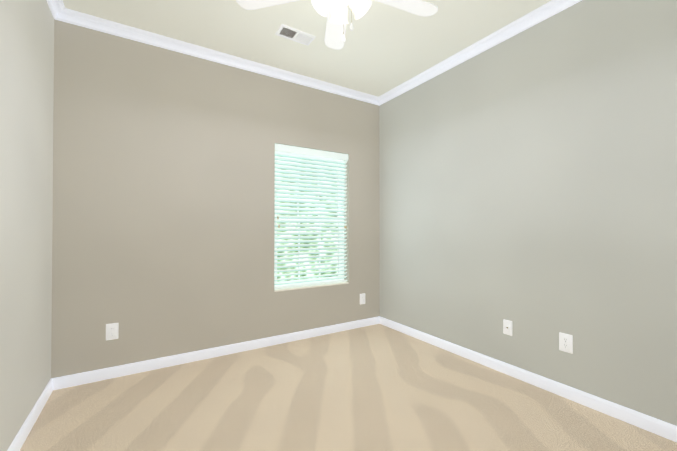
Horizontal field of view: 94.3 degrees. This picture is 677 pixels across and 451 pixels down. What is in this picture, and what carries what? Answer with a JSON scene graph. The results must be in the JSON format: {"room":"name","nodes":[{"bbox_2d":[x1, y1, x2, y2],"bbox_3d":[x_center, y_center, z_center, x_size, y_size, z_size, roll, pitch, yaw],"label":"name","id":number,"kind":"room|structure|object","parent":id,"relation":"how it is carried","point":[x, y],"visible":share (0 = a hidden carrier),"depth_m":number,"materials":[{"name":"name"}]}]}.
{"room":"empty bedroom","nodes":[
{"label":"empty bedroom","id":0,"kind":"room"},
{"bbox_2d":[0,0,53,450],"bbox_3d":[-1.227,-0.205,0.779,0.160,2.740,3.720,0,-1,-32],"label":"wall","id":1,"kind":"structure","parent":0,"point":[26,107],"depth_m":1.73,"materials":[{"name":"paint"}]},
{"bbox_2d":[7,378,54,450],"bbox_3d":[-1.154,1.124,0.811,0.013,0.083,3.400,0,-1,-32],"label":"baseboard","id":2,"kind":"structure","parent":1,"relation":"attached to","point":[20,438],"depth_m":1.83,"materials":[{"name":"white wood"}]},
{"bbox_2d":[46,0,69,22],"bbox_3d":[-1.129,-1.542,0.853,0.070,0.066,3.400,0,-1,-32],"label":"crown molding","id":3,"kind":"structure","parent":1,"relation":"attached to","point":[59,11],"depth_m":2.25,"materials":[{"name":"white wood"}]},
{"bbox_2d":[51,19,379,377],"bbox_3d":[-0.821,-0.182,3.131,3.020,2.740,0.160,0,-1,-32],"label":"wall","id":4,"kind":"structure","parent":0,"point":[163,233],"depth_m":2.69,"materials":[{"name":"paint"}]},
{"bbox_2d":[106,323,118,339],"bbox_3d":[-1.756,0.823,2.437,0.080,0.124,0.008,0,-1,-32],"label":"electrical outlet","id":5,"kind":"object","parent":4,"relation":"attached to","point":[112,329],"visible":1,"depth_m":2.44,"materials":[{"name":"white plastic"}]},
{"bbox_2d":[55,316,378,389],"bbox_3d":[-0.770,1.146,3.046,2.970,0.083,0.013,0,-1,-32],"label":"baseboard","id":6,"kind":"structure","parent":4,"relation":"attached to","point":[132,368],"depth_m":2.75,"materials":[{"name":"white wood"}]},
{"bbox_2d":[70,10,377,103],"bbox_3d":[-0.755,-1.520,3.049,2.850,0.066,0.070,0,-1,-32],"label":"crown molding","id":7,"kind":"structure","parent":4,"relation":"attached to","point":[76,18],"depth_m":2.79,"materials":[{"name":"white wood"}]},
{"bbox_2d":[274,151,343,286],"bbox_3d":[-0.328,-0.081,3.493,0.896,1.496,0.066,0,-1,-32],"label":"window","id":8,"kind":"structure","parent":4,"relation":"in","point":[313,235],"depth_m":3.50,"materials":[{"name":"white plastic"}]},
{"bbox_2d":[274,143,347,288],"bbox_3d":[-0.282,-0.088,3.419,0.890,1.479,0.071,0,-1,-32],"label":"window blind","id":9,"kind":"object","parent":8,"relation":"attached to","point":[289,163],"visible":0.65,"depth_m":3.40,"materials":[{"name":"white plastic"}]},
{"bbox_2d":[274,282,348,291],"bbox_3d":[-0.287,0.660,3.420,0.894,0.014,0.097,0,-1,-32],"label":"window sill","id":10,"kind":"structure","parent":4,"relation":"attached to","point":[307,286],"depth_m":3.36,"materials":[{"name":"beige wood"}]},
{"bbox_2d":[360,293,364,304],"bbox_3d":[0.286,0.868,3.712,0.080,0.124,0.008,0,-1,-32],"label":"electrical outlet","id":11,"kind":"object","parent":4,"relation":"attached to","point":[362,298],"visible":1,"depth_m":3.71,"materials":[{"name":"white plastic"}]},
{"bbox_2d":[62,0,551,96],"bbox_3d":[0.122,-1.597,1.635,3.340,0.060,3.720,0,-1,-32],"label":"ceiling","id":12,"kind":"structure","parent":0,"point":[386,48],"depth_m":2.51,"materials":[{"name":"paint"}]},
{"bbox_2d":[275,24,315,45],"bbox_3d":[-0.350,-1.554,2.572,0.302,0.011,0.150,0,-1,-32],"label":"ceiling vent","id":13,"kind":"object","parent":12,"relation":"in","point":[295,35],"visible":1,"depth_m":2.56,"materials":[{"name":"white metal"}]},
{"bbox_2d":[236,0,437,48],"bbox_3d":[0.057,-1.285,1.770,1.250,0.562,1.250,0,-1,-32],"label":"ceiling fan","id":14,"kind":"object","parent":12,"relation":"hanging from","point":[335,12],"visible":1,"depth_m":1.93,"materials":[{"name":"white"}]},
{"bbox_2d":[20,323,676,450],"bbox_3d":[0.122,1.203,1.607,3.340,0.060,3.720,0,-1,-32],"label":"floor","id":15,"kind":"structure","parent":0,"point":[378,387],"depth_m":2.02,"materials":[{"name":"carpet"}]},
{"bbox_2d":[379,0,676,425],"bbox_3d":[1.471,-0.189,2.463,0.160,2.740,3.720,0,-1,-32],"label":"wall","id":16,"kind":"structure","parent":0,"point":[528,182],"depth_m":2.23,"materials":[{"name":"paint"}]},
{"bbox_2d":[375,0,581,105],"bbox_3d":[1.373,-1.526,2.415,0.070,0.066,3.400,0,-1,-32],"label":"crown molding","id":17,"kind":"structure","parent":16,"relation":"attached to","point":[553,7],"depth_m":2.64,"materials":[{"name":"white wood"}]},
{"bbox_2d":[503,319,511,335],"bbox_3d":[1.341,0.811,2.495,0.016,0.115,0.071,0,-1,-32],"label":"outlet plate","id":18,"kind":"object","parent":16,"relation":"attached to","point":[507,327],"visible":1,"depth_m":2.50,"materials":[{"name":"white plastic"}]},
{"bbox_2d":[379,316,676,441],"bbox_3d":[1.398,1.139,2.404,0.013,0.083,3.400,0,-1,-32],"label":"baseboard","id":19,"kind":"structure","parent":16,"relation":"attached to","point":[645,422],"depth_m":2.19,"materials":[{"name":"white wood"}]},
{"bbox_2d":[559,332,572,353],"bbox_3d":[1.558,0.805,2.154,0.008,0.124,0.080,0,-1,-32],"label":"outlet","id":20,"kind":"object","parent":16,"relation":"attached to","point":[565,342],"visible":1,"depth_m":2.15,"materials":[{"name":"white plastic"}]},
{"label":"outside","id":21,"kind":"structure","parent":0,"visible":0},
{"bbox_2d":[276,156,337,281],"bbox_3d":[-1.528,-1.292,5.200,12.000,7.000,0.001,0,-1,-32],"label":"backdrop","id":22,"kind":"structure","parent":21,"point":[307,235],"depth_m":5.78,"materials":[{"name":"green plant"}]}
]}

